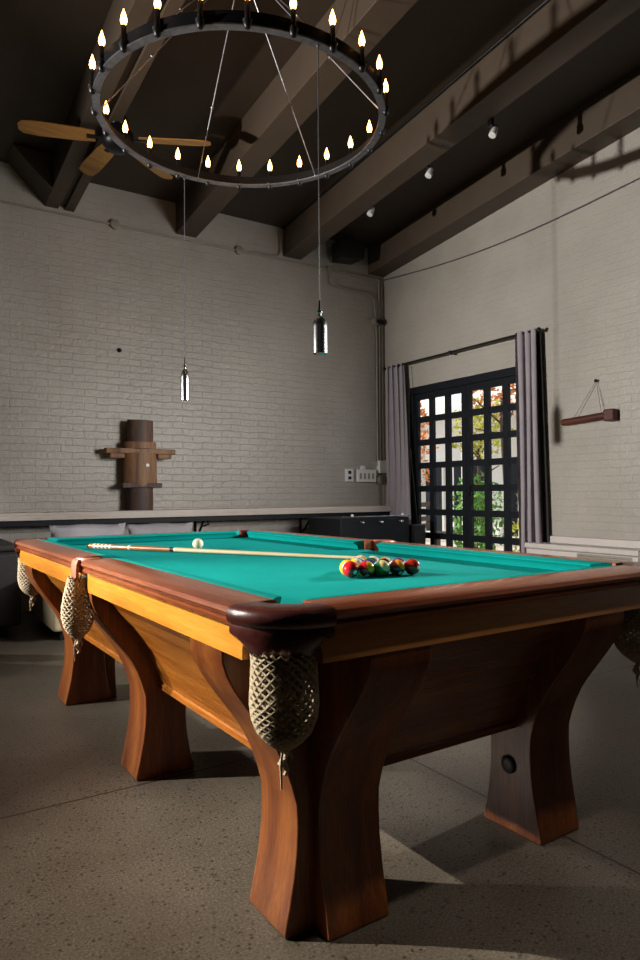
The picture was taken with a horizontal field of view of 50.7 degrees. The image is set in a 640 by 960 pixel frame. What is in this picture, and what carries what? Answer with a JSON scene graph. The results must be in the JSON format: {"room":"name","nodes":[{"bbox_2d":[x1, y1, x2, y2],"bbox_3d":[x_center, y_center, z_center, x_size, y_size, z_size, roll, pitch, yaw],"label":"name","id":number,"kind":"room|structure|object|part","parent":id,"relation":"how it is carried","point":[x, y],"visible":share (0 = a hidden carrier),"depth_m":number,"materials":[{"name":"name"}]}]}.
{"room":"games hall","nodes":[
{"label":"games hall","id":0,"kind":"room"},
{"bbox_2d":[0,161,384,610],"bbox_3d":[-2.902,-1.331,6.042,8.823,5.000,0.250,0,-1,-33],"label":"wall","id":1,"kind":"structure","parent":0,"point":[266,420],"depth_m":6.82,"materials":[{"name":"brick"}]},
{"bbox_2d":[0,200,379,316],"bbox_3d":[-2.804,-2.394,5.957,8.386,0.800,0.040,0,-1,-33],"label":"conduit","id":2,"kind":"object","parent":1,"relation":"attached to","point":[114,224],"visible":1,"depth_m":7.17,"materials":[{"name":"grey metal"}]},
{"bbox_2d":[0,505,391,533],"bbox_3d":[-2.714,0.433,5.813,8.470,0.300,0.272,0,-1,-33],"label":"wall ledge","id":3,"kind":"object","parent":1,"relation":"attached to","point":[9,519],"visible":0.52,"depth_m":6.58,"materials":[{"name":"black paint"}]},
{"bbox_2d":[104,419,175,509],"bbox_3d":[-1.731,-0.142,6.503,0.700,0.865,0.178,0,-1,-33],"label":"sculpture","id":4,"kind":"object","parent":3,"relation":"on","point":[139,454],"visible":1,"depth_m":6.43,"materials":[{"name":"brown wood"}]},
{"bbox_3d":[-1.733,-0.467,6.510,0.256,0.215,0.138,0,-1,-33],"label":"post","id":5,"kind":"part","parent":4,"relation":"part of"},
{"bbox_3d":[-1.729,0.160,6.497,0.256,0.260,0.138,0,-1,-33],"label":"post","id":6,"kind":"part","parent":4,"relation":"part of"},
{"bbox_2d":[344,469,352,481],"bbox_3d":[0.340,-0.056,7.918,0.110,0.150,0.040,0,-1,-33],"label":"wall outlet","id":7,"kind":"object","parent":1,"relation":"attached to","point":[348,473],"visible":1,"depth_m":7.90,"materials":[{"name":"white plastic"}]},
{"bbox_2d":[332,238,365,264],"bbox_3d":[0.303,-2.614,7.796,0.354,0.209,0.308,0,-1,-33],"label":"loudspeaker","id":8,"kind":"object","parent":1,"relation":"attached to","point":[344,251],"visible":1,"depth_m":7.70,"materials":[{"name":"black plastic"}]},
{"bbox_2d":[355,466,375,481],"bbox_3d":[0.546,-0.072,8.043,0.280,0.195,0.053,0,-1,-33],"label":"outlet strip","id":9,"kind":"object","parent":1,"relation":"attached to","point":[362,474],"visible":1,"depth_m":8.01,"materials":[{"name":"white plastic"}]},
{"bbox_2d":[371,286,386,503],"bbox_3d":[0.719,-1.039,8.162,0.190,2.650,0.078,0,-1,-33],"label":"conduit","id":10,"kind":"object","parent":1,"relation":"attached to","point":[381,465],"visible":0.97,"depth_m":8.17,"materials":[{"name":"grey metal"}]},
{"bbox_2d":[0,611,639,959],"bbox_3d":[-0.248,1.130,1.878,8.823,0.120,10.026,0,-1,-33],"label":"floor","id":11,"kind":"structure","parent":0,"point":[98,862],"depth_m":1.95,"materials":[{"name":"concrete"}]},
{"bbox_2d":[0,539,20,636],"bbox_3d":[-3.233,0.808,4.738,1.980,0.675,0.850,0,-1,-33],"label":"bench","id":12,"kind":"object","parent":11,"relation":"on","point":[10,591],"visible":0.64,"depth_m":4.88,"materials":[{"name":"fabric"}]},
{"bbox_2d":[32,585,63,640],"bbox_3d":[-1.317,0.821,5.669,1.950,0.660,1.030,0,-1,-33],"label":"sofa","id":13,"kind":"object","parent":11,"relation":"on","point":[41,610],"visible":0.1,"depth_m":4.93,"materials":[{"name":"beige fabric"}]},
{"bbox_2d":[49,523,125,536],"bbox_3d":[-1.894,0.506,5.534,0.610,0.294,0.159,0,-1,-33],"label":"throw pillow","id":14,"kind":"object","parent":13,"relation":"on","point":[78,529],"visible":0.34,"depth_m":5.48,"materials":[{"name":"grey fabric"}]},
{"bbox_2d":[127,522,192,533],"bbox_3d":[-1.379,0.514,5.861,0.590,0.282,0.160,0,-1,-33],"label":"throw pillow","id":15,"kind":"object","parent":13,"relation":"on","point":[153,527],"visible":0.31,"depth_m":5.80,"materials":[{"name":"grey fabric"}]},
{"bbox_2d":[13,529,639,941],"bbox_3d":[-0.262,0.684,2.809,1.561,0.807,2.782,0,-1,-34],"label":"pool table","id":16,"kind":"object","parent":11,"relation":"on","point":[331,679],"visible":0.95,"depth_m":1.80,"materials":[{"name":"brown wood"}]},
{"bbox_3d":[-1.183,0.317,2.982,0.111,0.048,1.174,0,-1,-34],"label":"rail","id":17,"kind":"part","parent":16,"relation":"part of","materials":[{"name":"brown wood"}]},
{"bbox_2d":[39,539,112,557],"bbox_3d":[-1.119,0.314,3.029,0.047,0.040,1.156,0,-1,-34],"label":"cushion","id":18,"kind":"object","parent":16,"relation":"on","point":[100,555],"depth_m":2.82,"materials":[{"name":"teal fabric"}]},
{"bbox_3d":[-1.000,0.597,2.948,0.225,0.353,0.870,0,-1,-34],"label":"panel","id":19,"kind":"part","parent":16,"relation":"part of","materials":[{"name":"brown wood"}]},
{"bbox_3d":[-0.686,0.735,2.525,0.381,0.700,0.186,0,-1,-34],"label":"leg","id":20,"kind":"part","parent":16,"relation":"part of","materials":[{"name":"brown wood"}]},
{"bbox_3d":[-1.002,0.334,3.924,1.152,0.048,0.111,0,-1,-34],"label":"rail","id":21,"kind":"part","parent":16,"relation":"part of","materials":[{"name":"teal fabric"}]},
{"bbox_2d":[47,530,238,544],"bbox_3d":[-0.959,0.329,3.858,1.128,0.040,0.047,0,-1,-34],"label":"cushion","id":22,"kind":"object","parent":16,"relation":"on","point":[182,536],"depth_m":3.83,"materials":[{"name":"teal fabric"}]},
{"bbox_3d":[-0.465,0.291,1.906,0.111,0.048,1.174,0,-1,-34],"label":"rail","id":23,"kind":"part","parent":16,"relation":"part of","materials":[{"name":"brown wood"}]},
{"bbox_3d":[-0.420,0.576,2.078,0.225,0.353,0.870,0,-1,-34],"label":"panel","id":24,"kind":"part","parent":16,"relation":"part of","materials":[{"name":"brown wood"}]},
{"bbox_2d":[192,538,202,548],"bbox_3d":[-0.596,0.311,3.296,0.053,0.053,0.053,0,-1,-33],"label":"cue ball","id":25,"kind":"object","parent":16,"relation":"on","point":[197,543],"visible":0.88,"depth_m":3.28,"materials":[{"name":"white plastic"}]},
{"bbox_2d":[114,558,280,603],"bbox_3d":[-0.401,0.288,1.952,0.047,0.040,1.156,0,-1,-34],"label":"cushion","id":26,"kind":"object","parent":16,"relation":"on","point":[273,598],"depth_m":1.76,"materials":[{"name":"teal fabric"}]},
{"bbox_2d":[87,543,355,558],"bbox_3d":[-0.488,0.322,3.054,1.499,0.027,0.028,-1,-1,26],"label":"stick","id":27,"kind":"object","parent":16,"relation":"on","point":[89,545],"visible":0.91,"depth_m":3.07,"materials":[{"name":"brown wood"}]},
{"bbox_2d":[247,531,363,548],"bbox_3d":[-0.131,0.321,3.687,0.047,0.040,1.156,0,-1,-34],"label":"cushion","id":28,"kind":"object","parent":16,"relation":"on","point":[321,541],"depth_m":3.56,"materials":[{"name":"teal fabric"}]},
{"bbox_3d":[-0.064,0.324,3.728,0.111,0.048,1.174,0,-1,-34],"label":"rail","id":29,"kind":"part","parent":16,"relation":"part of","materials":[{"name":"teal fabric"}]},
{"bbox_2d":[339,559,350,574],"bbox_3d":[0.089,0.285,2.195,0.053,0.053,0.053,0,-1,-12],"label":"ball","id":30,"kind":"object","parent":16,"relation":"on","point":[343,562],"visible":0.34,"depth_m":2.18,"materials":[{"name":"yellow plastic"}]},
{"bbox_2d":[342,561,358,577],"bbox_3d":[0.097,0.284,2.141,0.053,0.053,0.053,-1,-2,42],"label":"ball","id":31,"kind":"object","parent":16,"relation":"on","point":[350,569],"visible":1,"depth_m":2.12,"materials":[{"name":"red plastic"}]},
{"bbox_2d":[351,558,361,565],"bbox_3d":[0.119,0.286,2.247,0.053,0.053,0.053,0,-1,-6],"label":"ball","id":32,"kind":"object","parent":16,"relation":"on","point":[357,561],"visible":0.27,"depth_m":2.23,"materials":[{"name":"white plastic"}]},
{"bbox_2d":[358,560,374,576],"bbox_3d":[0.148,0.284,2.158,0.053,0.053,0.053,0,-1,-11],"label":"ball","id":33,"kind":"object","parent":16,"relation":"on","point":[366,568],"visible":0.94,"depth_m":2.14,"materials":[{"name":"plastic"}]},
{"bbox_2d":[374,560,389,575],"bbox_3d":[0.199,0.284,2.175,0.053,0.053,0.053,0,-1,1],"label":"ball","id":34,"kind":"object","parent":16,"relation":"on","point":[382,567],"visible":0.96,"depth_m":2.16,"materials":[{"name":"green plastic"}]},
{"bbox_2d":[389,559,404,575],"bbox_3d":[0.250,0.284,2.192,0.053,0.053,0.053,0,-1,-12],"label":"ball","id":35,"kind":"object","parent":16,"relation":"on","point":[397,567],"visible":0.95,"depth_m":2.17,"materials":[{"name":"multicoloured plastic"}]},
{"bbox_2d":[405,559,419,574],"bbox_3d":[0.301,0.284,2.209,0.053,0.053,0.053,1,-2,-43],"label":"ball","id":36,"kind":"object","parent":16,"relation":"on","point":[412,566],"visible":0.94,"depth_m":2.19,"materials":[{"name":"red plastic"}]},
{"bbox_2d":[308,565,615,599],"bbox_3d":[0.430,0.279,1.776,1.128,0.040,0.047,0,-1,-34],"label":"cushion","id":37,"kind":"object","parent":16,"relation":"on","point":[569,570],"depth_m":1.69,"materials":[{"name":"teal fabric"}]},
{"bbox_3d":[0.474,0.281,1.710,1.152,0.048,0.111,0,-1,-34],"label":"rail","id":38,"kind":"part","parent":16,"relation":"part of","materials":[{"name":"brown wood"}]},
{"bbox_3d":[0.401,0.566,1.817,0.570,0.353,0.225,0,-1,-34],"label":"panel","id":39,"kind":"part","parent":16,"relation":"part of","materials":[{"name":"brown wood"}]},
{"bbox_2d":[376,542,611,570],"bbox_3d":[0.587,0.294,2.611,0.047,0.040,1.156,0,-1,-34],"label":"cushion","id":40,"kind":"object","parent":16,"relation":"on","point":[511,560],"depth_m":2.53,"materials":[{"name":"teal fabric"}]},
{"bbox_3d":[0.654,0.298,2.652,0.111,0.048,1.174,0,-1,-34],"label":"rail","id":41,"kind":"part","parent":16,"relation":"part of","materials":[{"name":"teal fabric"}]},
{"bbox_2d":[309,513,409,542],"bbox_3d":[0.418,0.760,7.196,0.880,0.819,0.836,0,-1,-33],"label":"base cabinet","id":42,"kind":"object","parent":11,"relation":"on","point":[373,527],"visible":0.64,"depth_m":6.96,"materials":[{"name":"paint"}]},
{"bbox_3d":[0.585,0.373,6.939,0.880,0.012,0.012,0,-1,-33],"label":"rail","id":43,"kind":"part","parent":42,"relation":"part of","materials":[{"name":"metal"}]},
{"bbox_2d":[409,524,425,543],"bbox_3d":[1.003,0.827,7.376,0.200,0.685,0.260,0,-1,-33],"label":"box","id":44,"kind":"object","parent":11,"relation":"on","point":[417,534],"visible":0.22,"depth_m":7.26,"materials":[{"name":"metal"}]},
{"bbox_3d":[1.070,0.796,7.272,0.160,0.500,0.010,0,-1,-33],"label":"panel","id":45,"kind":"part","parent":44,"relation":"part of","materials":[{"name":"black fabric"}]},
{"bbox_2d":[0,0,639,247],"bbox_3d":[-0.227,-3.421,1.970,8.513,1.012,9.576,0,-1,-33],"label":"ceiling","id":46,"kind":"structure","parent":0,"point":[47,46],"depth_m":5.25,"materials":[{"name":"brown paint"}]},
{"bbox_2d":[8,0,184,211],"bbox_3d":[0.040,-3.187,2.136,0.578,1.176,9.576,0,-1,-33],"label":"ceiling beam","id":47,"kind":"structure","parent":46,"relation":"attached to","point":[56,178],"depth_m":5.01,"materials":[{"name":"brown paint"}]},
{"bbox_2d":[17,115,210,178],"bbox_3d":[-1.565,-2.590,5.317,1.380,0.270,0.743,0,-1,-11],"label":"ceiling fan","id":48,"kind":"object","parent":47,"relation":"hanging from","point":[93,164],"visible":0.64,"depth_m":5.04,"materials":[{"name":"brown wood"}]},
{"bbox_3d":[-1.928,-2.559,4.954,0.530,0.039,0.142,0,-1,-16],"label":"blade","id":49,"kind":"part","parent":48,"relation":"part of","materials":[{"name":"brown wood"}]},
{"bbox_3d":[-1.667,-2.552,5.025,0.130,0.016,0.037,0,-1,-16],"label":"blade arm","id":50,"kind":"part","parent":48,"relation":"part of","materials":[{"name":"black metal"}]},
{"bbox_3d":[-1.784,-2.552,5.400,0.142,0.039,0.530,1,-1,-39],"label":"blade","id":51,"kind":"part","parent":48,"relation":"part of","materials":[{"name":"brown wood"}]},
{"bbox_3d":[-1.518,-2.550,5.068,0.240,0.180,0.240,0,-1,-33],"label":"motor","id":52,"kind":"part","parent":48,"relation":"part of","materials":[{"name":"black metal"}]},
{"bbox_3d":[-1.365,-2.553,5.088,0.130,0.016,0.037,0,-1,-7],"label":"blade arm","id":53,"kind":"part","parent":48,"relation":"part of","materials":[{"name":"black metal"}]},
{"bbox_3d":[-1.371,-2.553,5.467,0.142,0.039,0.530,-1,-1,20],"label":"blade","id":54,"kind":"part","parent":48,"relation":"part of","materials":[{"name":"brown wood"}]},
{"bbox_3d":[-1.096,-2.562,5.118,0.530,0.039,0.142,0,-1,-7],"label":"blade","id":55,"kind":"part","parent":48,"relation":"part of","materials":[{"name":"brown wood"}]},
{"bbox_2d":[88,0,389,400],"bbox_3d":[-0.440,-1.848,3.855,1.664,2.605,1.676,0,-1,-33],"label":"ring chandelier","id":56,"kind":"object","parent":46,"relation":"hanging from","point":[199,20],"depth_m":3.36,"materials":[{"name":"black metal"}]},
{"bbox_2d":[88,54,95,94],"bbox_3d":[-1.194,-2.129,3.543,0.048,0.212,0.047,0,-1,-33],"label":"candle holder","id":57,"kind":"object","parent":56,"relation":"on","point":[92,89],"depth_m":3.53,"materials":[{"name":"black metal"}]},
{"bbox_2d":[90,105,97,116],"bbox_3d":[-1.252,-2.125,3.748,0.048,0.212,0.047,0,-1,-33],"label":"candle holder","id":58,"kind":"object","parent":56,"relation":"on","point":[94,111],"depth_m":3.73,"materials":[{"name":"black metal"}]},
{"bbox_2d":[97,30,105,72],"bbox_3d":[-1.085,-2.133,3.360,0.048,0.212,0.047,0,-1,-33],"label":"candle holder","id":59,"kind":"object","parent":56,"relation":"on","point":[101,65],"depth_m":3.35,"materials":[{"name":"black metal"}]},
{"bbox_2d":[102,101,108,136],"bbox_3d":[-1.254,-2.120,3.961,0.048,0.212,0.047,0,-1,-33],"label":"candle holder","id":60,"kind":"object","parent":56,"relation":"on","point":[106,109],"depth_m":3.95,"materials":[{"name":"black metal"}]},
{"bbox_2d":[119,8,127,52],"bbox_3d":[-0.933,-2.137,3.211,0.048,0.212,0.047,0,-1,-33],"label":"candle holder","id":61,"kind":"object","parent":56,"relation":"on","point":[123,40],"depth_m":3.20,"materials":[{"name":"black metal"}]},
{"bbox_2d":[122,120,127,153],"bbox_3d":[-1.201,-2.117,4.168,0.048,0.212,0.047,0,-1,-33],"label":"candle holder","id":62,"kind":"object","parent":56,"relation":"on","point":[125,128],"depth_m":4.15,"materials":[{"name":"black metal"}]},
{"bbox_2d":[147,136,152,168],"bbox_3d":[-1.097,-2.114,4.353,0.048,0.212,0.047,0,-1,-33],"label":"candle holder","id":63,"kind":"object","parent":56,"relation":"on","point":[149,154],"depth_m":4.34,"materials":[{"name":"black"}]},
{"bbox_3d":[-0.859,-2.487,3.817,0.704,0.888,0.335,0,-1,-33],"label":"suspension rod","id":64,"kind":"part","parent":56,"relation":"part of","materials":[{"name":"metal"}]},
{"bbox_2d":[152,0,161,37],"bbox_3d":[-0.747,-2.141,3.107,0.048,0.212,0.047,0,-1,-33],"label":"candle holder","id":65,"kind":"object","parent":56,"relation":"on","point":[157,23],"depth_m":3.10,"materials":[{"name":"black metal"}]},
{"bbox_2d":[175,148,180,178],"bbox_3d":[-0.948,-2.112,4.505,0.048,0.212,0.047,0,-1,-33],"label":"candle holder","id":66,"kind":"object","parent":56,"relation":"on","point":[177,166],"depth_m":4.49,"materials":[{"name":"black"}]},
{"bbox_3d":[-0.903,-1.411,4.509,0.015,1.222,0.015,-1,-1,35],"label":"cord","id":67,"kind":"part","parent":56,"relation":"part of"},
{"bbox_3d":[-0.662,-2.494,3.517,0.019,0.888,0.775,-1,-1,32],"label":"suspension rod","id":68,"kind":"part","parent":56,"relation":"part of","materials":[{"name":"metal"}]},
{"bbox_3d":[-0.902,-1.276,4.506,0.058,1.492,0.058,0,-1,-33],"label":"pendant lamp","id":69,"kind":"part","parent":56,"relation":"part of","materials":[{"name":"silver metal"}]},
{"bbox_3d":[-0.898,-0.635,4.494,0.058,0.210,0.058,0,-1,-33],"label":"lamp shade","id":70,"kind":"part","parent":56,"relation":"part of","materials":[{"name":"metal"}]},
{"bbox_2d":[195,0,205,29],"bbox_3d":[-0.541,-2.143,3.054,0.048,0.212,0.047,0,-1,-33],"label":"candle holder","id":71,"kind":"object","parent":56,"relation":"on","point":[200,15],"depth_m":3.04,"materials":[{"name":"black metal"}]},
{"bbox_2d":[205,157,210,186],"bbox_3d":[-0.765,-2.111,4.614,0.048,0.212,0.047,0,-1,-33],"label":"candle holder","id":72,"kind":"object","parent":56,"relation":"on","point":[207,174],"depth_m":4.60,"materials":[{"name":"black"}]},
{"bbox_3d":[-0.646,-2.480,4.235,0.020,0.888,0.775,0,-1,-28],"label":"suspension rod","id":73,"kind":"part","parent":56,"relation":"part of","materials":[{"name":"metal"}]},
{"bbox_2d":[237,161,241,189],"bbox_3d":[-0.559,-2.111,4.672,0.048,0.212,0.047,0,-1,-33],"label":"candle holder","id":74,"kind":"object","parent":56,"relation":"on","point":[239,179],"depth_m":4.66,"materials":[{"name":"black"}]},
{"bbox_2d":[242,0,252,29],"bbox_3d":[-0.328,-2.144,3.057,0.048,0.212,0.047,0,-1,-33],"label":"candle holder","id":75,"kind":"object","parent":56,"relation":"on","point":[247,15],"depth_m":3.05,"materials":[{"name":"black metal"}]},
{"bbox_2d":[267,160,272,189],"bbox_3d":[-0.346,-2.112,4.674,0.048,0.212,0.047,0,-1,-33],"label":"candle holder","id":76,"kind":"object","parent":56,"relation":"on","point":[270,178],"depth_m":4.66,"materials":[{"name":"black"}]},
{"bbox_3d":[-0.231,-2.483,4.227,0.698,0.888,0.347,0,-1,-33],"label":"suspension rod","id":77,"kind":"part","parent":56,"relation":"part of","materials":[{"name":"metal"}]},
{"bbox_3d":[-0.176,-2.497,3.556,0.020,0.888,0.775,1,-1,-41],"label":"suspension rod","id":78,"kind":"part","parent":56,"relation":"part of","materials":[{"name":"metal"}]},
{"bbox_2d":[288,0,298,37],"bbox_3d":[-0.123,-2.145,3.114,0.048,0.212,0.047,0,-1,-33],"label":"candle holder","id":79,"kind":"object","parent":56,"relation":"on","point":[293,25],"depth_m":3.10,"materials":[{"name":"black metal"}]},
{"bbox_2d":[297,156,301,186],"bbox_3d":[-0.140,-2.115,4.621,0.048,0.212,0.047,0,-1,-33],"label":"candle holder","id":80,"kind":"object","parent":56,"relation":"on","point":[299,175],"depth_m":4.61,"materials":[{"name":"black"}]},
{"bbox_3d":[-0.006,-1.440,3.171,0.015,1.229,0.015,0,-1,-10],"label":"cord","id":81,"kind":"part","parent":56,"relation":"part of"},
{"bbox_3d":[-0.005,-1.322,3.169,0.072,1.464,0.072,0,-1,-33],"label":"pendant lamp","id":82,"kind":"part","parent":56,"relation":"part of","materials":[{"name":"silver metal"}]},
{"bbox_3d":[-0.001,-0.678,3.156,0.072,0.175,0.072,0,-1,-33],"label":"lamp shade","id":83,"kind":"part","parent":56,"relation":"part of","materials":[{"name":"metal"}]},
{"bbox_3d":[-0.032,-2.492,3.832,0.614,0.888,0.482,0,-1,-33],"label":"suspension rod","id":84,"kind":"part","parent":56,"relation":"part of","materials":[{"name":"metal"}]},
{"bbox_2d":[324,148,329,178],"bbox_3d":[0.045,-2.118,4.517,0.048,0.212,0.047,0,-1,-33],"label":"candle holder","id":85,"kind":"object","parent":56,"relation":"on","point":[327,166],"depth_m":4.50,"materials":[{"name":"black"}]},
{"bbox_2d":[329,9,337,52],"bbox_3d":[0.060,-2.144,3.223,0.048,0.212,0.047,0,-1,-33],"label":"candle holder","id":86,"kind":"object","parent":56,"relation":"on","point":[333,41],"depth_m":3.21,"materials":[{"name":"black metal"}]},
{"bbox_2d":[348,136,353,167],"bbox_3d":[0.198,-2.122,4.368,0.048,0.212,0.047,0,-1,-33],"label":"candle holder","id":87,"kind":"object","parent":56,"relation":"on","point":[350,143],"depth_m":4.36,"materials":[{"name":"black"}]},
{"bbox_2d":[358,31,366,72],"bbox_3d":[0.209,-2.142,3.375,0.048,0.212,0.047,0,-1,-33],"label":"candle holder","id":88,"kind":"object","parent":56,"relation":"on","point":[362,65],"depth_m":3.36,"materials":[{"name":"black metal"}]},
{"bbox_2d":[367,120,372,153],"bbox_3d":[0.306,-2.127,4.185,0.048,0.212,0.047,0,-1,-33],"label":"candle holder","id":89,"kind":"object","parent":56,"relation":"on","point":[369,128],"depth_m":4.17,"materials":[{"name":"black metal"}]},
{"bbox_2d":[376,55,383,94],"bbox_3d":[0.314,-2.139,3.561,0.048,0.212,0.047,0,-1,-33],"label":"candle holder","id":90,"kind":"object","parent":56,"relation":"on","point":[379,86],"depth_m":3.55,"materials":[{"name":"black metal"}]},
{"bbox_2d":[379,128,385,136],"bbox_3d":[0.364,-2.131,3.980,0.048,0.212,0.047,0,-1,-33],"label":"candle holder","id":91,"kind":"object","parent":56,"relation":"on","point":[381,130],"depth_m":3.96,"materials":[{"name":"black metal"}]},
{"bbox_2d":[383,78,389,115],"bbox_3d":[0.366,-2.135,3.767,0.048,0.212,0.047,0,-1,-33],"label":"candle holder","id":92,"kind":"object","parent":56,"relation":"on","point":[386,109],"depth_m":3.75,"materials":[{"name":"black metal"}]},
{"bbox_2d":[176,0,417,237],"bbox_3d":[1.209,-3.180,2.885,0.220,1.176,9.576,0,-1,-33],"label":"ceiling beam","id":93,"kind":"structure","parent":46,"relation":"attached to","point":[270,122],"depth_m":5.05,"materials":[{"name":"brown paint"}]},
{"bbox_2d":[282,0,549,228],"bbox_3d":[2.134,-3.319,3.529,0.022,0.884,9.458,0,-1,-33],"label":"conduit","id":94,"kind":"object","parent":46,"relation":"attached to","point":[542,4],"visible":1,"depth_m":5.42,"materials":[{"name":"black metal"}]},
{"bbox_2d":[283,0,639,259],"bbox_3d":[2.266,-3.174,3.562,0.230,1.176,9.576,0,-1,-33],"label":"ceiling beam","id":95,"kind":"structure","parent":46,"relation":"attached to","point":[558,31],"depth_m":5.21,"materials":[{"name":"brown paint"}]},
{"bbox_2d":[367,206,374,216],"bbox_3d":[0.495,-2.704,6.612,0.084,0.249,0.060,0,-1,-33],"label":"spotlight","id":96,"kind":"object","parent":95,"relation":"attached to","point":[370,212],"visible":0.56,"depth_m":6.59,"materials":[{"name":"white metal"}]},
{"bbox_2d":[424,164,433,178],"bbox_3d":[0.954,-2.761,5.898,0.084,0.249,0.060,0,-1,-33],"label":"spotlight","id":97,"kind":"object","parent":95,"relation":"attached to","point":[429,172],"visible":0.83,"depth_m":5.88,"materials":[{"name":"white metal"}]},
{"bbox_2d":[488,116,497,138],"bbox_3d":[1.353,-2.796,5.275,0.084,0.249,0.060,0,-1,-33],"label":"spotlight","id":98,"kind":"object","parent":95,"relation":"attached to","point":[493,132],"visible":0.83,"depth_m":5.25,"materials":[{"name":"white metal"}]},
{"bbox_2d":[368,68,639,276],"bbox_3d":[3.258,-3.168,4.199,0.238,1.176,9.576,0,-1,-33],"label":"ceiling beam","id":99,"kind":"structure","parent":46,"relation":"attached to","point":[613,114],"depth_m":6.25,"materials":[{"name":"brown paint"}]},
{"bbox_2d":[384,127,639,540],"bbox_3d":[3.470,-1.411,4.174,0.110,5.000,9.776,0,-1,-33],"label":"wall","id":100,"kind":"structure","parent":0,"point":[574,277],"depth_m":6.07,"materials":[{"name":"brick"}]},
{"bbox_2d":[413,385,466,547],"bbox_3d":[1.331,0.078,7.462,0.038,2.140,0.836,0,-1,-33],"label":"door","id":101,"kind":"structure","parent":100,"relation":"in","point":[440,459],"depth_m":7.44,"materials":[{"name":"black paint"}]},
{"bbox_2d":[383,327,540,370],"bbox_3d":[1.419,-1.352,7.160,0.121,0.047,2.322,0,-1,-33],"label":"curtain rod","id":102,"kind":"object","parent":100,"relation":"attached to","point":[538,329],"visible":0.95,"depth_m":7.00,"materials":[{"name":"black metal"}]},
{"bbox_2d":[386,362,410,523],"bbox_3d":[0.929,-0.104,7.832,0.099,2.505,0.511,0,-1,-29],"label":"curtain","id":103,"kind":"object","parent":102,"relation":"hanging from","point":[398,487],"visible":0.7,"depth_m":7.88,"materials":[{"name":"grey fabric"}]},
{"bbox_2d":[404,365,417,523],"bbox_3d":[1.032,-0.371,7.644,0.009,1.891,0.220,0,-1,-33],"label":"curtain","id":104,"kind":"object","parent":102,"relation":"hanging from","point":[404,365],"visible":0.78,"depth_m":7.66,"materials":[{"name":"black fabric"}]},
{"bbox_2d":[515,328,541,552],"bbox_3d":[1.938,-0.142,6.258,0.092,2.505,0.286,0,-1,-28],"label":"curtain","id":105,"kind":"object","parent":102,"relation":"hanging from","point":[529,510],"visible":0.75,"depth_m":6.26,"materials":[{"name":"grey fabric"}]},
{"bbox_2d":[536,332,549,541],"bbox_3d":[2.049,-0.136,6.193,0.020,2.450,0.130,0,-1,-33],"label":"drape","id":106,"kind":"object","parent":102,"relation":"hanging from","point":[538,335],"visible":0.77,"depth_m":6.20,"materials":[{"name":"black fabric"}]},
{"bbox_2d":[410,367,514,523],"bbox_3d":[1.579,0.037,7.105,0.096,2.245,1.810,0,-1,-33],"label":"trim","id":107,"kind":"structure","parent":100,"relation":"attached to","point":[507,372],"depth_m":7.45,"materials":[{"name":"black paint"}]},
{"bbox_2d":[465,376,518,551],"bbox_3d":[1.767,0.061,6.726,0.097,2.140,0.866,0,-1,-33],"label":"door","id":108,"kind":"structure","parent":100,"relation":"in","point":[491,436],"depth_m":6.81,"materials":[{"name":"black paint"}]},
{"bbox_3d":[1.555,0.148,7.021,0.059,0.180,0.100,0,-1,-33],"label":"handle","id":109,"kind":"part","parent":108,"relation":"part of","materials":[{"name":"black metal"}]},
{"bbox_2d":[384,178,639,279],"bbox_3d":[2.804,-2.432,5.099,0.012,0.184,7.501,0,-1,-33],"label":"cable","id":110,"kind":"object","parent":100,"relation":"attached to","point":[638,178],"visible":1,"depth_m":6.40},
{"bbox_2d":[525,535,639,561],"bbox_3d":[2.261,0.813,5.721,0.235,0.630,1.145,0,-1,-33],"label":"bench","id":111,"kind":"object","parent":100,"relation":"attached to","point":[593,548],"visible":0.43,"depth_m":5.68,"materials":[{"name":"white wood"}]},
{"bbox_3d":[2.339,0.529,5.792,0.030,0.060,1.120,0,-1,-33],"label":"rail","id":112,"kind":"part","parent":111,"relation":"part of","materials":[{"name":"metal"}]},
{"bbox_3d":[2.305,0.653,5.495,0.006,0.080,0.500,0,-1,-33],"label":"vent panel","id":113,"kind":"part","parent":111,"relation":"part of","materials":[{"name":"white wood"}]},
{"bbox_2d":[560,379,617,425],"bbox_3d":[2.303,-0.670,5.807,0.085,0.379,0.525,0,-1,-33],"label":"mallet","id":114,"kind":"object","parent":100,"relation":"hanging from","point":[608,415],"visible":1,"depth_m":5.74,"materials":[{"name":"brown wood"}]},
{"bbox_3d":[2.280,-0.527,5.838,0.062,0.081,0.442,0,-1,-33],"label":"handle","id":115,"kind":"part","parent":114,"relation":"part of","materials":[{"name":"brown wood"}]}
]}

